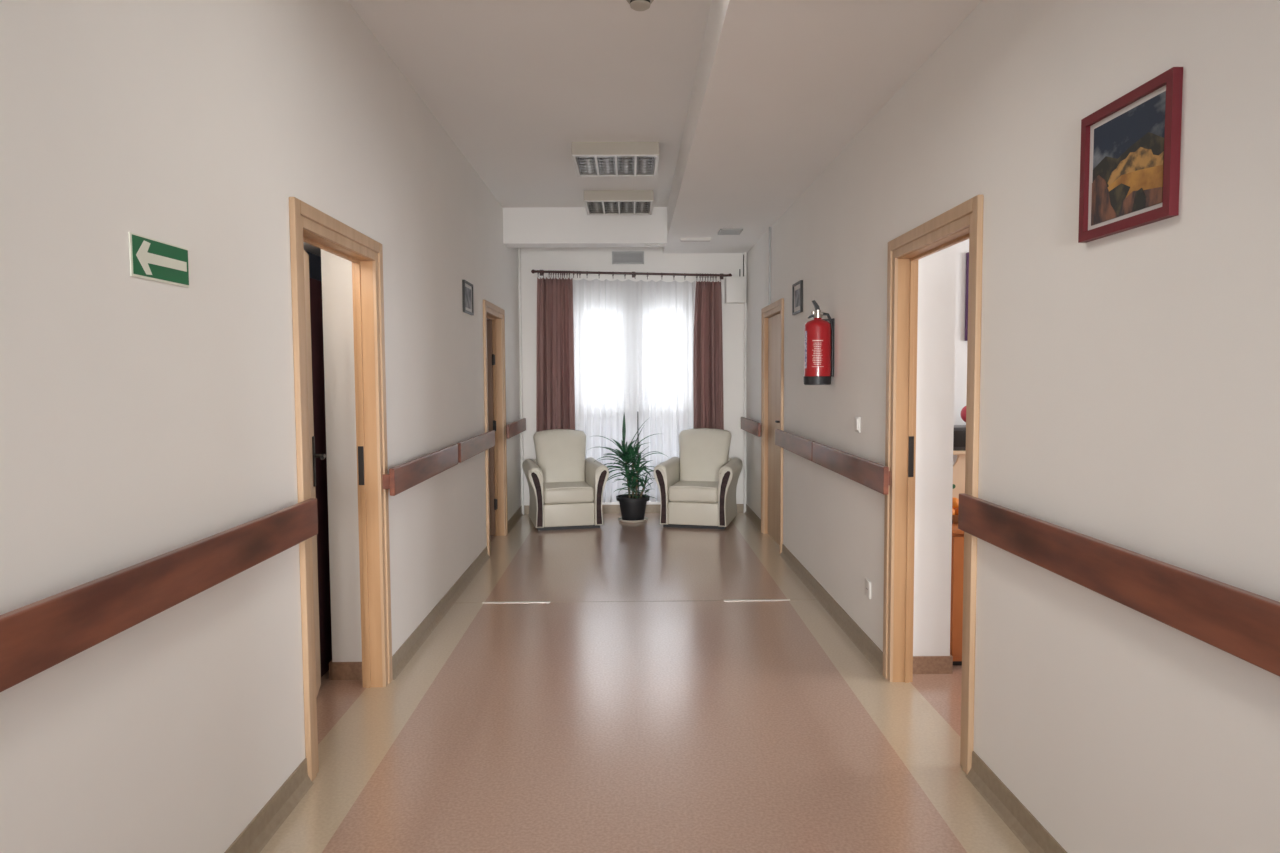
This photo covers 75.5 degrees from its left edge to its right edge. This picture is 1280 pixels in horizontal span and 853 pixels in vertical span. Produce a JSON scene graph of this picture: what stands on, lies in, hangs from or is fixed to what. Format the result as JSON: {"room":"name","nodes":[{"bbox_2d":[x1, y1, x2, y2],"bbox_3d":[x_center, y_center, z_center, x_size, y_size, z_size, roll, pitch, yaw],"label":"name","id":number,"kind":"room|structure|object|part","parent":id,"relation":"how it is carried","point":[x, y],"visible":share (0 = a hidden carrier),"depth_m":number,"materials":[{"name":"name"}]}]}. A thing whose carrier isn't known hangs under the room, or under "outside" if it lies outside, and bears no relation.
{"room":"hospital interior","nodes":[
{"label":"hospital interior","id":0,"kind":"room"},
{"bbox_2d":[0,0,520,852],"bbox_3d":[-1.257,-0.244,3.077,0.090,3.035,11.400,0,3,-1],"label":"wall","id":1,"kind":"structure","parent":0,"point":[141,419],"depth_m":2.21,"materials":[{"name":"paint"}]},
{"bbox_2d":[0,498,317,691],"bbox_3d":[-1.145,0.435,0.861,0.075,0.128,4.095,0,3,-1],"label":"rail","id":2,"kind":"object","parent":1,"relation":"attached to","point":[35,637],"visible":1,"depth_m":1.82,"materials":[{"name":"brown wood"}]},
{"bbox_2d":[129,232,188,287],"bbox_3d":[-1.200,-0.413,2.071,0.004,0.102,0.254,0,3,-1],"label":"exit sign","id":3,"kind":"object","parent":1,"relation":"attached to","point":[150,259],"visible":1,"depth_m":2.06,"materials":[{"name":"green plastic"}]},
{"bbox_2d":[289,197,392,781],"bbox_3d":[-1.368,0.216,3.416,0.353,2.079,1.014,0,3,-1],"label":"door frame","id":4,"kind":"structure","parent":1,"relation":"in","point":[310,225],"depth_m":3.79,"materials":[{"name":"brown wood"}]},
{"bbox_3d":[-1.453,0.162,3.743,0.061,0.230,0.140,-1,3,-15],"label":"handle","id":5,"kind":"part","parent":4,"relation":"part of","materials":[{"name":"black metal"}]},
{"bbox_3d":[-1.288,0.181,3.819,0.025,0.180,0.005,0,3,-1],"label":"strike plate","id":6,"kind":"part","parent":4,"relation":"part of","materials":[{"name":"black metal"}]},
{"bbox_2d":[329,660,361,679],"bbox_3d":[-1.402,1.177,4.049,0.196,0.085,0.122,0,3,-1],"label":"baseboard","id":7,"kind":"structure","parent":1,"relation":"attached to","point":[337,670],"depth_m":3.99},
{"bbox_2d":[224,505,522,852],"bbox_3d":[-1.189,1.225,3.164,0.030,0.092,11.400,0,3,-1],"label":"baseboard","id":8,"kind":"structure","parent":1,"relation":"attached to","point":[269,819],"depth_m":2.92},
{"bbox_2d":[383,444,457,495],"bbox_3d":[-1.188,0.218,4.560,0.075,0.128,1.425,0,3,-1],"label":"rail","id":9,"kind":"object","parent":1,"relation":"attached to","point":[400,478],"visible":0.91,"depth_m":4.30,"materials":[{"name":"brown wood"}]},
{"bbox_2d":[462,280,473,314],"bbox_3d":[-1.240,-0.927,5.962,0.018,0.225,0.320,0,3,-1],"label":"picture frame","id":10,"kind":"object","parent":1,"relation":"attached to","point":[467,288],"visible":1,"depth_m":5.94,"materials":[{"name":"black metal"}]},
{"bbox_2d":[465,287,470,308],"bbox_3d":[-1.240,-0.927,5.962,0.001,0.145,0.240,0,3,-1],"label":"print","id":11,"kind":"object","parent":10,"relation":"attached to","point":[467,289],"depth_m":5.96},
{"bbox_2d":[457,430,494,462],"bbox_3d":[-1.205,0.132,6.030,0.075,0.128,1.350,0,3,-1],"label":"rail","id":12,"kind":"object","parent":1,"relation":"attached to","point":[468,448],"visible":0.77,"depth_m":5.86,"materials":[{"name":"brown wood"}]},
{"bbox_2d":[483,300,507,556],"bbox_3d":[-1.707,-0.002,7.158,0.946,2.079,1.014,0,3,-1],"label":"door","id":13,"kind":"structure","parent":1,"relation":"in","point":[494,326],"depth_m":7.55,"materials":[{"name":"brown wood"}]},
{"bbox_2d":[506,418,525,438],"bbox_3d":[-1.229,0.011,8.091,0.075,0.128,1.200,0,3,-1],"label":"rail","id":14,"kind":"object","parent":1,"relation":"attached to","point":[514,428],"visible":0.88,"depth_m":7.90,"materials":[{"name":"brown wood"}]},
{"bbox_2d":[518,248,523,514],"bbox_3d":[-1.255,-0.575,8.719,0.028,3.035,0.028,0,3,-1],"label":"riser pipe","id":15,"kind":"object","parent":1,"relation":"attached to","point":[519,249],"visible":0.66,"depth_m":8.71,"materials":[{"name":"white metal"}]},
{"bbox_2d":[503,207,666,247],"bbox_3d":[-0.511,-1.881,7.823,1.528,0.330,0.250,0,3,-1],"label":"beam","id":16,"kind":"structure","parent":1,"relation":"attached to","point":[525,227],"depth_m":7.70,"materials":[{"name":"paint"}]},
{"bbox_2d":[303,242,320,256],"bbox_3d":[-1.510,-0.899,3.687,0.394,0.125,2.300,0,3,-1],"label":"ceiling","id":17,"kind":"structure","parent":0,"point":[312,249],"depth_m":3.99,"materials":[{"name":"white paint"}]},
{"bbox_2d":[306,251,321,280],"bbox_3d":[-1.661,0.138,3.746,0.080,2.200,2.300,0,3,-1],"label":"wall","id":18,"kind":"structure","parent":0,"point":[314,260],"depth_m":4.14,"materials":[{"name":"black paint"}]},
{"bbox_2d":[321,249,361,661],"bbox_3d":[-1.402,0.121,3.993,0.184,2.200,0.110,0,3,-1],"label":"wall","id":19,"kind":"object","parent":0,"point":[336,271],"visible":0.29,"depth_m":3.94,"materials":[{"name":"white paint"}]},
{"bbox_2d":[348,0,711,207],"bbox_3d":[-0.016,-1.819,3.049,2.591,0.100,11.700,0,3,-1],"label":"ceiling","id":20,"kind":"structure","parent":0,"point":[512,84],"depth_m":4.36,"materials":[{"name":"paint"}]},
{"bbox_2d":[572,142,658,176],"bbox_3d":[-0.168,-1.888,5.863,0.590,0.090,0.590,0,3,-1],"label":"ceiling lamp","id":21,"kind":"object","parent":20,"relation":"attached to","point":[590,159],"visible":1,"depth_m":5.71,"materials":[{"name":"beige metal"}]},
{"bbox_2d":[584,190,652,214],"bbox_3d":[-0.185,-1.973,7.301,0.590,0.090,0.590,0,3,-1],"label":"ceiling lamp","id":22,"kind":"object","parent":20,"relation":"attached to","point":[597,202],"visible":1,"depth_m":7.11,"materials":[{"name":"white plastic"}]},
{"bbox_2d":[626,0,653,10],"bbox_3d":[0.001,-1.761,3.423,0.126,0.060,0.126,0,3,-1],"label":"smoke detector","id":23,"kind":"object","parent":20,"relation":"attached to","point":[637,5],"visible":1,"depth_m":3.41,"materials":[{"name":"beige plastic"}]},
{"bbox_2d":[518,247,746,504],"bbox_3d":[-0.073,-0.591,8.880,2.591,3.035,0.200,0,3,-1],"label":"wall","id":24,"kind":"structure","parent":0,"point":[596,259],"depth_m":8.73,"materials":[{"name":"paint"}]},
{"bbox_2d":[612,251,643,263],"bbox_3d":[-0.125,-1.775,8.700,0.335,0.130,0.020,0,3,-1],"label":"air vent","id":25,"kind":"object","parent":24,"relation":"in","point":[627,257],"visible":1,"depth_m":8.70,"materials":[{"name":"grey metal"}]},
{"bbox_2d":[531,269,731,280],"bbox_3d":[-0.087,-1.584,8.660,2.094,0.134,0.124,0,3,-1],"label":"curtain rod","id":26,"kind":"object","parent":24,"relation":"attached to","point":[533,271],"visible":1,"depth_m":8.61,"materials":[{"name":"black"}]},
{"bbox_2d":[536,277,574,431],"bbox_3d":[-0.893,-0.389,8.678,0.419,2.345,0.106,0,3,-1],"label":"drape","id":27,"kind":"object","parent":26,"relation":"hanging from","point":[555,387],"visible":0.73,"depth_m":8.65,"materials":[{"name":"brown fabric"}]},
{"bbox_2d":[571,278,694,501],"bbox_3d":[-0.071,-0.378,8.739,1.340,2.366,0.064,0,3,-1],"label":"sheer curtain","id":28,"kind":"object","parent":26,"relation":"hanging from","point":[634,341],"visible":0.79,"depth_m":8.72,"materials":[{"name":"white fabric"}]},
{"bbox_2d":[693,281,723,429],"bbox_3d":[0.727,-0.376,8.691,0.342,2.300,0.106,0,3,-1],"label":"drape","id":29,"kind":"object","parent":26,"relation":"hanging from","point":[708,344],"visible":0.67,"depth_m":8.68,"materials":[{"name":"brown fabric"}]},
{"bbox_2d":[524,504,743,513],"bbox_3d":[-0.064,0.884,8.861,2.391,0.092,0.012,0,3,-1],"label":"baseboard","id":30,"kind":"structure","parent":24,"relation":"attached to","point":[606,509],"depth_m":8.85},
{"bbox_2d":[725,255,744,303],"bbox_3d":[0.998,-1.551,8.662,0.208,0.515,0.152,0,3,-1],"label":"wall box","id":31,"kind":"object","parent":24,"relation":"attached to","point":[734,285],"visible":1,"depth_m":8.59,"materials":[{"name":"white plastic"}]},
{"bbox_2d":[260,513,1029,852],"bbox_3d":[0.522,1.297,3.238,7.500,0.080,11.700,0,3,-1],"label":"floor","id":32,"kind":"structure","parent":0,"point":[674,718],"depth_m":3.46,"materials":[{"name":"beige laminate"}]},
{"bbox_2d":[309,278,331,676],"bbox_3d":[-1.577,0.241,4.279,0.052,1.930,0.750,0,3,-1],"label":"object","id":33,"kind":"object","parent":32,"relation":"on","point":[316,313],"visible":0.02,"depth_m":4.04,"materials":[{"name":"black"}]},
{"bbox_2d":[522,429,608,530],"bbox_3d":[-0.756,0.507,8.247,0.772,0.925,0.776,-1,3,-13],"label":"armchair","id":34,"kind":"object","parent":32,"relation":"on","point":[566,488],"visible":1,"depth_m":7.98,"materials":[{"name":"beige leather"}]},
{"bbox_3d":[-1.063,0.648,8.185,0.140,0.593,0.760,-1,3,-13],"label":"arm","id":35,"kind":"part","parent":34,"relation":"part of"},
{"bbox_3d":[-0.808,0.344,8.464,0.547,0.625,0.314,-1,3,-13],"label":"backrest","id":36,"kind":"part","parent":34,"relation":"part of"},
{"bbox_2d":[543,481,593,503],"bbox_3d":[-0.744,0.644,8.206,0.486,0.152,0.648,-1,3,-13],"label":"seat cushion","id":37,"kind":"object","parent":34,"relation":"on","point":[554,492],"depth_m":7.92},
{"bbox_3d":[-0.752,0.828,8.258,0.490,0.218,0.705,-1,3,-13],"label":"panel","id":38,"kind":"part","parent":34,"relation":"part of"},
{"bbox_3d":[-0.447,0.637,8.323,0.140,0.593,0.760,-1,3,-13],"label":"arm","id":39,"kind":"part","parent":34,"relation":"part of"},
{"bbox_2d":[476,600,723,602],"bbox_3d":[-0.023,1.135,5.366,2.360,0.001,0.006,0,3,-1],"label":"trim","id":40,"kind":"structure","parent":32,"relation":"on","point":[713,600],"depth_m":5.36,"materials":[{"name":"silver metal"}]},
{"bbox_2d":[618,517,647,522],"bbox_3d":[-0.070,0.944,8.399,0.304,0.026,0.304,0,3,-1],"label":"saucer","id":41,"kind":"object","parent":32,"relation":"on","point":[619,518],"visible":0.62,"depth_m":8.28,"materials":[{"name":"beige"}]},
{"bbox_2d":[588,412,668,520],"bbox_3d":[-0.129,0.399,8.368,0.656,1.100,0.634,3,5,44],"label":"potted plant","id":42,"kind":"object","parent":41,"relation":"on","point":[632,506],"visible":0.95,"depth_m":8.33,"materials":[{"name":"green plant"}]},
{"bbox_3d":[-0.071,0.827,8.393,0.340,0.242,0.340,0,3,-1],"label":"pot","id":43,"kind":"part","parent":42,"relation":"part of","materials":[{"name":"black plastic"}]},
{"bbox_2d":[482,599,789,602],"bbox_3d":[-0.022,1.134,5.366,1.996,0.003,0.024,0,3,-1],"label":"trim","id":44,"kind":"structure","parent":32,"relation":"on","point":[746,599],"depth_m":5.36,"materials":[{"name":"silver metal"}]},
{"bbox_2d":[654,428,742,528],"bbox_3d":[0.597,0.498,8.263,0.772,0.925,0.776,1,3,14],"label":"armchair","id":45,"kind":"object","parent":32,"relation":"on","point":[697,487],"visible":1,"depth_m":8.01,"materials":[{"name":"beige leather"}]},
{"bbox_3d":[0.291,0.631,8.348,0.140,0.593,0.760,1,3,14],"label":"arm","id":46,"kind":"part","parent":45,"relation":"part of"},
{"bbox_3d":[0.596,0.820,8.273,0.490,0.218,0.705,1,3,14],"label":"panel","id":47,"kind":"part","parent":45,"relation":"part of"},
{"bbox_2d":[669,480,717,502],"bbox_3d":[0.585,0.636,8.222,0.486,0.152,0.648,1,3,14],"label":"seat cushion","id":48,"kind":"object","parent":45,"relation":"on","point":[680,491],"depth_m":7.93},
{"bbox_3d":[0.653,0.335,8.477,0.547,0.625,0.314,1,3,14],"label":"backrest","id":49,"kind":"part","parent":45,"relation":"part of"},
{"bbox_3d":[0.903,0.637,8.191,0.140,0.593,0.760,1,3,14],"label":"arm","id":50,"kind":"part","parent":45,"relation":"part of"},
{"bbox_2d":[950,523,963,664],"bbox_3d":[1.877,0.838,4.297,0.710,0.697,0.462,0,3,-1],"label":"base cabinet","id":51,"kind":"object","parent":32,"relation":"on","point":[957,554],"visible":0.08,"depth_m":4.08,"materials":[{"name":"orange wood"}]},
{"bbox_2d":[952,515,957,522],"bbox_3d":[1.615,0.468,4.254,0.156,0.050,0.156,0,3,-1],"label":"fruit bowl","id":52,"kind":"object","parent":51,"relation":"on","point":[954,517],"visible":0.17,"depth_m":4.20,"materials":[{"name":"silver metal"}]},
{"bbox_2d":[913,244,956,655],"bbox_3d":[1.392,-0.146,4.022,0.225,2.700,0.125,0,3,-1],"label":"wall","id":53,"kind":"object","parent":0,"point":[936,271],"visible":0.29,"depth_m":3.98,"materials":[{"name":"white paint"}]},
{"bbox_2d":[913,655,952,673],"bbox_3d":[2.720,1.131,4.447,2.875,0.085,0.817,0,3,-1],"label":"baseboard","id":54,"kind":"structure","parent":53,"relation":"attached to","point":[921,664],"depth_m":4.03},
{"bbox_2d":[953,239,968,464],"bbox_3d":[2.708,-0.201,4.828,2.875,2.700,0.100,0,3,-1],"label":"wall","id":55,"kind":"structure","parent":0,"point":[960,374],"depth_m":4.75,"materials":[{"name":"white paint"}]},
{"bbox_2d":[952,450,965,498],"bbox_3d":[1.880,0.264,4.625,0.520,0.285,0.340,0,3,-1],"label":"wall shelf","id":56,"kind":"object","parent":55,"relation":"attached to","point":[959,466],"visible":0.09,"depth_m":4.49,"materials":[{"name":"beige wood"}]},
{"bbox_2d":[953,425,965,449],"bbox_3d":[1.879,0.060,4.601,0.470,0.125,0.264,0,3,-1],"label":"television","id":57,"kind":"object","parent":56,"relation":"on","point":[959,434],"visible":0.02,"depth_m":4.47,"materials":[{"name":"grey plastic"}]},
{"bbox_2d":[960,406,965,421],"bbox_3d":[1.829,-0.061,4.576,0.104,0.120,0.104,0,3,-1],"label":"ball","id":58,"kind":"object","parent":57,"relation":"on","point":[963,411],"visible":0.16,"depth_m":4.56,"materials":[{"name":"red plastic"}]},
{"bbox_2d":[965,252,968,340],"bbox_3d":[2.103,-0.743,4.728,0.480,0.500,0.024,0,3,-1],"label":"picture frame","id":59,"kind":"object","parent":55,"relation":"attached to","point":[967,254],"visible":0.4,"depth_m":4.72,"materials":[{"name":"brown wood"}]},
{"bbox_2d":[746,0,1279,852],"bbox_3d":[1.244,-0.259,3.105,0.090,3.035,11.400,0,3,-1],"label":"wall","id":60,"kind":"structure","parent":0,"point":[1130,379],"depth_m":2.24,"materials":[{"name":"paint"}]},
{"bbox_2d":[744,252,746,512],"bbox_3d":[1.112,-0.450,8.754,0.028,2.755,0.028,0,3,-1],"label":"riser pipe","id":61,"kind":"object","parent":60,"relation":"attached to","point":[745,253],"visible":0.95,"depth_m":8.73,"materials":[{"name":"white metal"}]},
{"bbox_2d":[741,417,760,436],"bbox_3d":[1.107,-0.004,8.132,0.075,0.128,1.190,0,3,-1],"label":"rail","id":62,"kind":"object","parent":60,"relation":"attached to","point":[753,427],"visible":0.86,"depth_m":7.94,"materials":[{"name":"brown wood"}]},
{"bbox_2d":[769,227,770,304],"bbox_3d":[1.135,-1.402,7.229,0.019,0.675,0.020,0,3,-1],"label":"cable conduit","id":63,"kind":"object","parent":60,"relation":"attached to","point":[769,227],"visible":0.88,"depth_m":7.22,"materials":[{"name":"grey plastic"}]},
{"bbox_2d":[761,298,783,553],"bbox_3d":[1.184,-0.020,7.190,0.129,2.079,1.014,0,3,-1],"label":"door","id":64,"kind":"structure","parent":60,"relation":"in","point":[772,315],"depth_m":7.38,"materials":[{"name":"brown wood"}]},
{"bbox_2d":[775,429,813,460],"bbox_3d":[1.131,0.122,5.978,0.075,0.128,1.345,0,3,-1],"label":"rail","id":65,"kind":"object","parent":60,"relation":"attached to","point":[801,446],"visible":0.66,"depth_m":5.86,"materials":[{"name":"brown wood"}]},
{"bbox_2d":[792,280,802,314],"bbox_3d":[1.153,-0.940,6.049,0.018,0.225,0.300,0,3,-1],"label":"picture frame","id":66,"kind":"object","parent":60,"relation":"attached to","point":[797,288],"visible":1,"depth_m":6.05,"materials":[{"name":"black wood"}]},
{"bbox_2d":[795,288,799,307],"bbox_3d":[1.153,-0.940,6.049,0.001,0.125,0.200,0,3,-1],"label":"print","id":67,"kind":"object","parent":66,"relation":"attached to","point":[797,290],"depth_m":6.05},
{"bbox_2d":[804,300,834,384],"bbox_3d":[1.080,-0.510,5.021,0.169,0.512,0.166,3,5,44],"label":"fire extinguisher","id":68,"kind":"object","parent":60,"relation":"attached to","point":[818,332],"visible":1,"depth_m":4.96,"materials":[{"name":"red metal"}]},
{"bbox_2d":[663,0,981,253],"bbox_3d":[0.750,-1.631,3.019,0.883,0.280,11.400,0,3,-1],"label":"ceiling","id":69,"kind":"structure","parent":60,"relation":"attached to","point":[781,88],"depth_m":3.86,"materials":[{"name":"paint"}]},
{"bbox_2d":[680,238,710,241],"bbox_3d":[0.522,-1.755,7.767,0.290,0.028,0.080,0,3,-1],"label":"emergency light","id":70,"kind":"object","parent":69,"relation":"attached to","point":[681,239],"visible":1,"depth_m":7.73,"materials":[{"name":"white plastic"}]},
{"bbox_2d":[681,240,709,241],"bbox_3d":[0.522,-1.745,7.768,0.270,0.008,0.060,0,3,-1],"label":"diffuser","id":71,"kind":"object","parent":70,"relation":"attached to","point":[681,240],"depth_m":7.76,"materials":[{"name":"white plastic"}]},
{"bbox_2d":[718,229,742,234],"bbox_3d":[0.806,-1.743,7.401,0.200,0.012,0.240,0,3,-1],"label":"air vent","id":72,"kind":"object","parent":69,"relation":"attached to","point":[721,231],"visible":1,"depth_m":7.38,"materials":[{"name":"grey metal"}]},
{"bbox_2d":[812,442,889,494],"bbox_3d":[1.148,0.206,4.543,0.075,0.128,1.490,0,3,-1],"label":"rail","id":73,"kind":"object","parent":60,"relation":"attached to","point":[875,476],"visible":0.94,"depth_m":4.30,"materials":[{"name":"brown wood"}]},
{"bbox_2d":[855,416,860,432],"bbox_3d":[1.177,-0.012,4.481,0.015,0.084,0.084,0,3,-1],"label":"light switch","id":74,"kind":"object","parent":60,"relation":"attached to","point":[857,419],"visible":1,"depth_m":4.45,"materials":[{"name":"white plastic"}]},
{"bbox_2d":[865,578,870,598],"bbox_3d":[1.187,0.845,4.306,0.011,0.090,0.084,0,3,-1],"label":"wall socket","id":75,"kind":"object","parent":60,"relation":"attached to","point":[867,582],"visible":1,"depth_m":4.30,"materials":[{"name":"white plastic"}]},
{"bbox_2d":[744,504,1066,852],"bbox_3d":[1.192,1.210,3.190,0.030,0.092,11.400,0,3,-1],"label":"baseboard","id":76,"kind":"structure","parent":60,"relation":"attached to","point":[1030,832],"depth_m":2.91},
{"bbox_2d":[883,195,983,773],"bbox_3d":[1.662,0.197,3.450,0.972,2.079,1.014,0,3,-1],"label":"door frame","id":77,"kind":"structure","parent":60,"relation":"in","point":[964,221],"depth_m":3.82,"materials":[{"name":"brown wood"}]},
{"bbox_3d":[1.261,0.140,3.846,0.024,0.190,0.005,0,3,-1],"label":"strike plate","id":78,"kind":"part","parent":77,"relation":"part of","materials":[{"name":"black metal"}]},
{"bbox_2d":[958,493,1279,676],"bbox_3d":[1.190,0.420,0.890,0.075,0.128,4.100,0,3,-1],"label":"rail","id":79,"kind":"object","parent":60,"relation":"attached to","point":[1243,624],"visible":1,"depth_m":1.87,"materials":[{"name":"brown wood"}]},
{"bbox_2d":[1078,67,1182,242],"bbox_3d":[1.197,-0.649,2.038,0.022,0.326,0.377,0,3,-1],"label":"picture frame","id":80,"kind":"object","parent":60,"relation":"attached to","point":[1130,152],"visible":1,"depth_m":2.00,"materials":[{"name":"red wood"}]},
{"bbox_2d":[1091,91,1165,225],"bbox_3d":[1.197,-0.649,2.038,0.003,0.251,0.292,0,3,-1],"label":"print","id":81,"kind":"object","parent":80,"relation":"attached to","point":[1127,142],"depth_m":2.03},
{"bbox_3d":[1.615,0.436,4.286,0.057,0.058,0.058,0,3,-1],"label":"fruit","id":82,"kind":"object","parent":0,"visible":0},
{"bbox_2d":[952,497,958,508],"bbox_3d":[1.615,0.393,4.247,0.057,0.058,0.058,0,3,-1],"label":"fruit","id":83,"kind":"object","parent":82,"relation":"on","point":[955,501],"visible":0.73,"depth_m":4.22,"materials":[{"name":"orange food"}]}
]}

